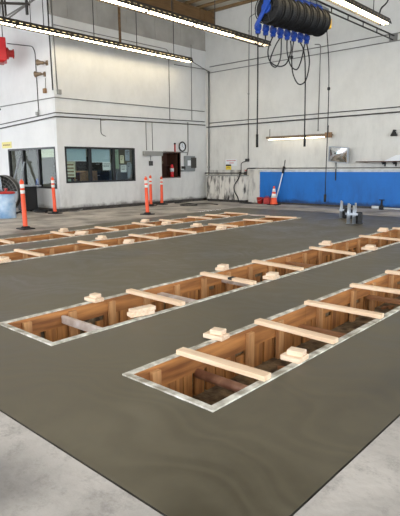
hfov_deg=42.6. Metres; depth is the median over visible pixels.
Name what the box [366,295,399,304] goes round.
board
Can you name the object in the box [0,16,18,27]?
fluorescent fixture
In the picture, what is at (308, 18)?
hose reel
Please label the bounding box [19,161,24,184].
leaning pole
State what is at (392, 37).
rail
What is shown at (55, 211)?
bollard
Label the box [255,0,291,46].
hose reel
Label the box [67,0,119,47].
fluorescent fixture
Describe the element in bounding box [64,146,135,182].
window
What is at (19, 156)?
leaning pole
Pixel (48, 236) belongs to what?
pit formwork
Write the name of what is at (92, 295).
wood block
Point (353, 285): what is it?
board
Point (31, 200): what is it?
waste bin
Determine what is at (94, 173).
filing cabinet
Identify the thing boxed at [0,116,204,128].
conduit
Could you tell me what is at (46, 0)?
conduit
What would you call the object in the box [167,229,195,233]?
board
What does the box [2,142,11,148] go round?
sign board
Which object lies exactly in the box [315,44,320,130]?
conduit
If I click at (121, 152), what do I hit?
wall
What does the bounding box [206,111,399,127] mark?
conduit
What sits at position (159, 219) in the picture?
board
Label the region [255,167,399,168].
conduit
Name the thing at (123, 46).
fluorescent fixture
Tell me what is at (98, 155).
roller shade
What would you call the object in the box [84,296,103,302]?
wood block
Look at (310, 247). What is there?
board
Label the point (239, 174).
hose
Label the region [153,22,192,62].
fluorescent fixture
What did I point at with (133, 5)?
fluorescent fixture
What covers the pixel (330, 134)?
strip light
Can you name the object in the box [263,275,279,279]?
wood block
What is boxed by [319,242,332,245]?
wood block
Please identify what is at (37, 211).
coiled hose
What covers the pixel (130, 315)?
wood block
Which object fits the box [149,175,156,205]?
bollard
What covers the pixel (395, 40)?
conduit
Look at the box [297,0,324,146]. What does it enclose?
hose reel
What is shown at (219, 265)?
wood block
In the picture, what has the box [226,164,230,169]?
caution sign
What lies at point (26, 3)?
roof truss
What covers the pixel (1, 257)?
wood block
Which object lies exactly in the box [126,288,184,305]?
board
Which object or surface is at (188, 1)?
trim
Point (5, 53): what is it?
heater
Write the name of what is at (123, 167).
notice sheet
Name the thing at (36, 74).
security light
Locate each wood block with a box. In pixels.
[0,256,8,259]
[0,259,10,262]
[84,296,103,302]
[89,293,100,297]
[124,239,134,241]
[127,310,154,317]
[129,304,155,313]
[203,330,229,341]
[210,327,225,335]
[215,267,228,270]
[217,264,228,267]
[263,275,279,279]
[266,271,278,276]
[280,351,308,363]
[287,346,306,356]
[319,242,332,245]
[361,246,377,250]
[365,244,375,247]
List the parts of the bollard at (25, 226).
post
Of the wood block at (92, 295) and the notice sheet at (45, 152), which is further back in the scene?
the notice sheet at (45, 152)
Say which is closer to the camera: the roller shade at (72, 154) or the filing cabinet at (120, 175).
the roller shade at (72, 154)
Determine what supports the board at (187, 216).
on the pit formwork at (48, 236)
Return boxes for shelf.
[356,161,399,165]
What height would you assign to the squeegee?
1.707 m
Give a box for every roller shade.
[66,148,85,160]
[91,149,109,161]
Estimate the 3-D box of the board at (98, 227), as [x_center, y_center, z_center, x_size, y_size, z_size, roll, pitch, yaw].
[-2.267,-0.715,12.418,0.090,0.040,0.912,-10,14,-43]
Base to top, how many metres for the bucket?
0.250 m
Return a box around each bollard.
[16,179,34,229]
[48,177,61,213]
[140,176,154,214]
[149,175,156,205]
[156,176,167,204]
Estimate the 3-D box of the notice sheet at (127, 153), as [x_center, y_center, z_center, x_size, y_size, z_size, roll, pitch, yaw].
[-2.739,-3.870,19.342,0.006,0.400,0.220,9,14,41]
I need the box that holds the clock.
[179,141,185,151]
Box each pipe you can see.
[194,369,247,391]
[371,199,399,209]
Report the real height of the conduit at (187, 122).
1.359 m
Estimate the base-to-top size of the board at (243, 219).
0.040 m
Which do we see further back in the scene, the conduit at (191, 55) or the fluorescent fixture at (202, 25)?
the conduit at (191, 55)
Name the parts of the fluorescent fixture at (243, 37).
hanger rod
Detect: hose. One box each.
[34,210,47,212]
[174,202,217,205]
[233,174,239,201]
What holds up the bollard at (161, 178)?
on the floor
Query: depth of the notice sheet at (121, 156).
19.17 m
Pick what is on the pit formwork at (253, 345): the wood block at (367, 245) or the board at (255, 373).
the board at (255, 373)
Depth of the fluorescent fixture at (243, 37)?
16.65 m
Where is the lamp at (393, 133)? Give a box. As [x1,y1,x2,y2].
[390,130,396,135]
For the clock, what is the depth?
21.32 m
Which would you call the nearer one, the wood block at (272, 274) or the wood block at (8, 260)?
the wood block at (272, 274)
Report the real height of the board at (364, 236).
0.040 m
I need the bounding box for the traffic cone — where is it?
[267,186,280,204]
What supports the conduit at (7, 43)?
attached to the wall at (18, 84)
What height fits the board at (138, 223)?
0.040 m
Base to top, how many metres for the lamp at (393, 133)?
0.200 m
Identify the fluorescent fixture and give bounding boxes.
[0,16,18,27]
[13,0,72,38]
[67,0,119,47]
[96,0,150,13]
[115,21,158,55]
[143,0,197,26]
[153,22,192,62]
[190,0,237,37]
[230,0,270,46]
[326,0,363,12]
[353,0,391,25]
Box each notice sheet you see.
[41,149,53,156]
[102,162,110,169]
[115,150,118,168]
[120,155,123,162]
[121,165,125,171]
[125,150,129,160]
[127,162,131,176]
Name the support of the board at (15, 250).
on the pit formwork at (14, 256)
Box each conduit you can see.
[0,97,204,111]
[0,112,204,124]
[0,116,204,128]
[7,43,38,111]
[46,0,52,89]
[50,0,57,88]
[53,24,169,117]
[174,40,399,72]
[187,122,188,155]
[191,55,191,112]
[205,173,243,173]
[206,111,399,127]
[207,72,209,174]
[210,32,399,66]
[212,106,399,122]
[248,13,254,158]
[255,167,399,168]
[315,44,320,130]
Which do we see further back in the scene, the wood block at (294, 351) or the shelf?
the shelf
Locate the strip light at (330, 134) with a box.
[266,125,332,139]
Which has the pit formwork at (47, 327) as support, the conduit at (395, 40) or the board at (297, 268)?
the board at (297, 268)
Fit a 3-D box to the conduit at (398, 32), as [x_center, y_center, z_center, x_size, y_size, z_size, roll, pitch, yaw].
[8.174,-6.921,14.755,20.950,0.072,0.032,9,14,41]
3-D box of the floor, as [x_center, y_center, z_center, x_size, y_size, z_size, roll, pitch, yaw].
[-3.229,0.617,5.556,40.000,0.120,31.600,9,14,41]
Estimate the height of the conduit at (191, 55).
3.000 m
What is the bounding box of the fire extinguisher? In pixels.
[170,163,173,176]
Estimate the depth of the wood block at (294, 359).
3.94 m
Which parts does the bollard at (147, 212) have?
post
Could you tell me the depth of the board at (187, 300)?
6.29 m
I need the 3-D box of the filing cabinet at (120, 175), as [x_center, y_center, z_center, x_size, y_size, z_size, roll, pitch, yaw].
[-3.354,-3.197,21.969,0.645,1.600,0.900,9,14,41]
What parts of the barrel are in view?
lid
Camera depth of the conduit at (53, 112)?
18.54 m
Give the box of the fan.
[0,175,21,213]
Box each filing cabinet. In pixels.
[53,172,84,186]
[75,171,97,180]
[76,157,108,179]
[109,164,131,179]
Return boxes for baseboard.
[17,207,60,211]
[60,198,206,211]
[277,202,393,209]
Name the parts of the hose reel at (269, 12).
guide arm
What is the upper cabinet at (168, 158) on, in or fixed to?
attached to the wall at (85, 71)
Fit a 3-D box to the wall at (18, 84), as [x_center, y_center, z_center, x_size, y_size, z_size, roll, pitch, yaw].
[-8.761,-6.035,20.404,10.660,7.830,0.140,9,14,41]
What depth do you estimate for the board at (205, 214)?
15.39 m
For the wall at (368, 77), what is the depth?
18.90 m
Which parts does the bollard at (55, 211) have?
post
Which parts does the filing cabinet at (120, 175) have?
drawer, drawer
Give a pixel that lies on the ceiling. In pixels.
(198, 3)
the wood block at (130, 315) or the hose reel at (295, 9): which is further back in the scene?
the hose reel at (295, 9)
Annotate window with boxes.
[8,147,56,188]
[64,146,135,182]
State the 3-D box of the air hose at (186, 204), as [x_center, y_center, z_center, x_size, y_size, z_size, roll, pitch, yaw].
[-0.268,-2.164,20.507,1.460,0.035,1.585,-5,11,-24]
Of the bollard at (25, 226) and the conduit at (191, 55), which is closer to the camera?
the bollard at (25, 226)
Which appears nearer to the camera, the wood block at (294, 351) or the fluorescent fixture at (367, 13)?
the wood block at (294, 351)
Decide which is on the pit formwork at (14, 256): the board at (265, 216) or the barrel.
the board at (265, 216)
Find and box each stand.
[338,201,346,217]
[345,203,362,223]
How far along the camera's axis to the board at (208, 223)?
12.87 m
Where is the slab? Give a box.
[0,207,399,515]
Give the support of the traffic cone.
on the floor
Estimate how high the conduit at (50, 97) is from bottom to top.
0.102 m
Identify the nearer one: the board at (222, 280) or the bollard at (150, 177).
the board at (222, 280)
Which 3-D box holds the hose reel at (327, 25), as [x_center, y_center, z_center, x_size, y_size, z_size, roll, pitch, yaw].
[3.021,-4.007,13.480,0.686,5.040,0.370,8,13,39]
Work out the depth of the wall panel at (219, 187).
21.55 m
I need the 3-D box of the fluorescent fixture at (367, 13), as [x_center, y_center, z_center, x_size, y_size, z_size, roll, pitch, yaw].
[4.793,-7.793,14.030,0.331,2.350,1.830,9,14,41]
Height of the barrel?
0.890 m
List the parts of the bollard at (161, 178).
post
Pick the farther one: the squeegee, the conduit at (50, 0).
the squeegee
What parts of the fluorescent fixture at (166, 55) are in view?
hanger rod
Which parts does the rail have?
wall plate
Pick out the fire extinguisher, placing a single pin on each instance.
(171, 165)
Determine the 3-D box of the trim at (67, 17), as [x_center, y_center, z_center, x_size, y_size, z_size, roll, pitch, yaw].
[-2.266,-8.739,18.935,0.030,1.000,7.450,9,14,41]
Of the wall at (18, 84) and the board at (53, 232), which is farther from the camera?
the wall at (18, 84)
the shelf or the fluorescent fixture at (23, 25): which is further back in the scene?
the shelf
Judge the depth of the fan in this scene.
16.88 m
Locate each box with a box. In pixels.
[80,173,87,180]
[143,151,162,155]
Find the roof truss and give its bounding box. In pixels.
[1,0,34,17]
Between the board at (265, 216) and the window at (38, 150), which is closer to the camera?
the board at (265, 216)
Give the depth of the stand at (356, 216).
13.19 m
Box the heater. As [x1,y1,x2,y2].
[0,2,14,64]
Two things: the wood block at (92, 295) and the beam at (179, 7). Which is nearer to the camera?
the wood block at (92, 295)
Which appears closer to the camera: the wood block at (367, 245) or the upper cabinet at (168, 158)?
the wood block at (367, 245)
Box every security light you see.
[33,71,45,77]
[36,59,47,65]
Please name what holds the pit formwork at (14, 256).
in the slab
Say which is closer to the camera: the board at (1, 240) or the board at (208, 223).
the board at (1, 240)
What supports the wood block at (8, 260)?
on the slab
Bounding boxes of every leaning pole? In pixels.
[14,156,20,178]
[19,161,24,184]
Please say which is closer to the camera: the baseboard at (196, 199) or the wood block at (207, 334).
the wood block at (207, 334)
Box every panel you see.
[181,156,195,171]
[206,175,248,202]
[328,146,348,162]
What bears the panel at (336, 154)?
attached to the wall at (368, 77)
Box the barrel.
[0,188,16,218]
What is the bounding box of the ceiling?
[177,0,243,10]
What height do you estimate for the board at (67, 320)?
0.085 m
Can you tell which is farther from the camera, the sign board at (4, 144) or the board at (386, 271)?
the sign board at (4, 144)
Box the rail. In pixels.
[310,0,397,41]
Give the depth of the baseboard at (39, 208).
17.93 m
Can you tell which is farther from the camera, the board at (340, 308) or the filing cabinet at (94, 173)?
the filing cabinet at (94, 173)
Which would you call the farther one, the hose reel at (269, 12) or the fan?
the fan
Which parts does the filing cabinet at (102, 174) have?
drawer, drawer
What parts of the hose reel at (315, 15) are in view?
guide arm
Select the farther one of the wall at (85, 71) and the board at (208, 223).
the wall at (85, 71)
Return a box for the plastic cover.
[385,155,399,160]
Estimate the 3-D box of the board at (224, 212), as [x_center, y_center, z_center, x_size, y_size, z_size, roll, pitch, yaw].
[1.128,-1.405,16.107,0.910,0.040,0.090,9,14,43]
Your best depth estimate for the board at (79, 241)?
9.93 m
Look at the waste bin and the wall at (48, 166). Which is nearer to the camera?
the waste bin
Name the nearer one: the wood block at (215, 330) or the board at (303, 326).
the wood block at (215, 330)
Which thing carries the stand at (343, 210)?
on the slab
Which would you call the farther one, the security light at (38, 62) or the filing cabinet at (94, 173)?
the filing cabinet at (94, 173)
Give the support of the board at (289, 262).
attached to the pit formwork at (47, 327)
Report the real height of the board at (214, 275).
0.042 m
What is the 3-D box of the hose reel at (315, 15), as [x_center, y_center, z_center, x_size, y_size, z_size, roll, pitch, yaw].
[2.642,-5.389,12.827,0.668,2.012,0.488,9,14,41]
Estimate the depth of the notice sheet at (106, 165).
18.70 m
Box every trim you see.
[50,1,205,50]
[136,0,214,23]
[183,0,256,11]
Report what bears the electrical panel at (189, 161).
attached to the wall at (85, 71)
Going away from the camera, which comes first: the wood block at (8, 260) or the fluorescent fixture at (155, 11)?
the wood block at (8, 260)
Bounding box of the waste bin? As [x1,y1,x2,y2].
[18,185,41,210]
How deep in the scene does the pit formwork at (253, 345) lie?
4.80 m
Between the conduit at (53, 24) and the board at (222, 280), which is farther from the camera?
the conduit at (53, 24)
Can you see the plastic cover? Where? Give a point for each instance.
(396, 157)
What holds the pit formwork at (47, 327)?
in the slab
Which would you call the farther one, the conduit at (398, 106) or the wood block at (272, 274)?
the conduit at (398, 106)
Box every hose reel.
[254,0,283,146]
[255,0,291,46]
[267,0,298,66]
[270,0,305,67]
[284,0,311,69]
[290,0,318,84]
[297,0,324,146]
[303,2,331,201]
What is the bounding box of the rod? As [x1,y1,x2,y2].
[118,7,120,41]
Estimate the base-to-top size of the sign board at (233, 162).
0.260 m
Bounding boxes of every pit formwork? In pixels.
[0,213,250,245]
[0,217,299,263]
[0,229,399,345]
[122,267,399,411]
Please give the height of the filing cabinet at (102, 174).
1.900 m
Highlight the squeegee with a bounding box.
[276,162,284,196]
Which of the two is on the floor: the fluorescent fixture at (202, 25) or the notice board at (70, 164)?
the notice board at (70, 164)
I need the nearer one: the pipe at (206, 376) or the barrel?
the pipe at (206, 376)
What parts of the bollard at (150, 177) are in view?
post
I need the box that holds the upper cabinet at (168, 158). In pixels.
[162,152,180,177]
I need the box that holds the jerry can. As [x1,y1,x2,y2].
[263,196,270,203]
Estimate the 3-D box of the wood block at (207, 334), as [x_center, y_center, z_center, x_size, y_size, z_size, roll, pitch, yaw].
[0.143,0.681,4.509,0.200,0.040,0.130,7,13,36]
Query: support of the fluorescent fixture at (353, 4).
hanging from the ceiling
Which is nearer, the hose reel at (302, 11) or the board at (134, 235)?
the board at (134, 235)
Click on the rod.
(119, 13)
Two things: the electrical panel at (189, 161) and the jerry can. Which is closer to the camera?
the jerry can
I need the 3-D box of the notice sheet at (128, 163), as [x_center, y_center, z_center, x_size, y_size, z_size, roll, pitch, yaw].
[-2.688,-3.348,19.489,0.006,0.560,0.200,9,14,41]
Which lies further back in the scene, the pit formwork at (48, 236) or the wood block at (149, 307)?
the pit formwork at (48, 236)
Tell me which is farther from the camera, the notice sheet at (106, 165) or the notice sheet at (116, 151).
the notice sheet at (116, 151)
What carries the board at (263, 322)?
on the pit formwork at (253, 345)
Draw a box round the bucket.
[257,197,262,203]
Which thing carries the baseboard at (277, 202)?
attached to the wall at (368, 77)
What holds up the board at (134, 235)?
on the pit formwork at (14, 256)
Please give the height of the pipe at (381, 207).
0.340 m
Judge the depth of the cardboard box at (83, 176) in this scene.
18.30 m
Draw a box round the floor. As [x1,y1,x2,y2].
[0,200,399,515]
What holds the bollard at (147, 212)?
on the floor
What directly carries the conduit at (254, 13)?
attached to the wall at (368, 77)
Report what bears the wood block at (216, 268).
on the pit formwork at (47, 327)
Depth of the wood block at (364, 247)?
9.07 m
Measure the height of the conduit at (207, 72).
5.330 m
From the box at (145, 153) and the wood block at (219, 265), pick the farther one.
the box at (145, 153)
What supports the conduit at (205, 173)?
attached to the conduit
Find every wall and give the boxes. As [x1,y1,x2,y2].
[0,0,58,208]
[12,149,110,186]
[48,0,205,208]
[115,149,131,163]
[205,0,399,207]
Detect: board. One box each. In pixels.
[0,239,13,243]
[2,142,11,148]
[14,249,43,256]
[50,231,74,235]
[61,315,101,331]
[67,161,75,180]
[77,240,107,246]
[95,226,118,230]
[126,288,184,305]
[128,234,158,238]
[132,222,155,225]
[157,292,195,302]
[159,219,182,222]
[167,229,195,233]
[176,347,270,381]
[187,216,211,218]
[200,271,256,284]
[205,214,229,216]
[208,223,237,226]
[221,279,249,285]
[224,212,247,214]
[226,159,236,165]
[243,219,272,221]
[252,259,303,270]
[254,318,338,343]
[265,216,296,218]
[285,261,315,266]
[298,324,345,337]
[304,300,383,318]
[309,246,355,254]
[350,283,399,293]
[359,235,399,240]
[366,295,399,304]
[385,270,399,274]
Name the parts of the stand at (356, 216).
tube leg, tube leg, tube leg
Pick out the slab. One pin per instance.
(269, 451)
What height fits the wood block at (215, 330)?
0.040 m

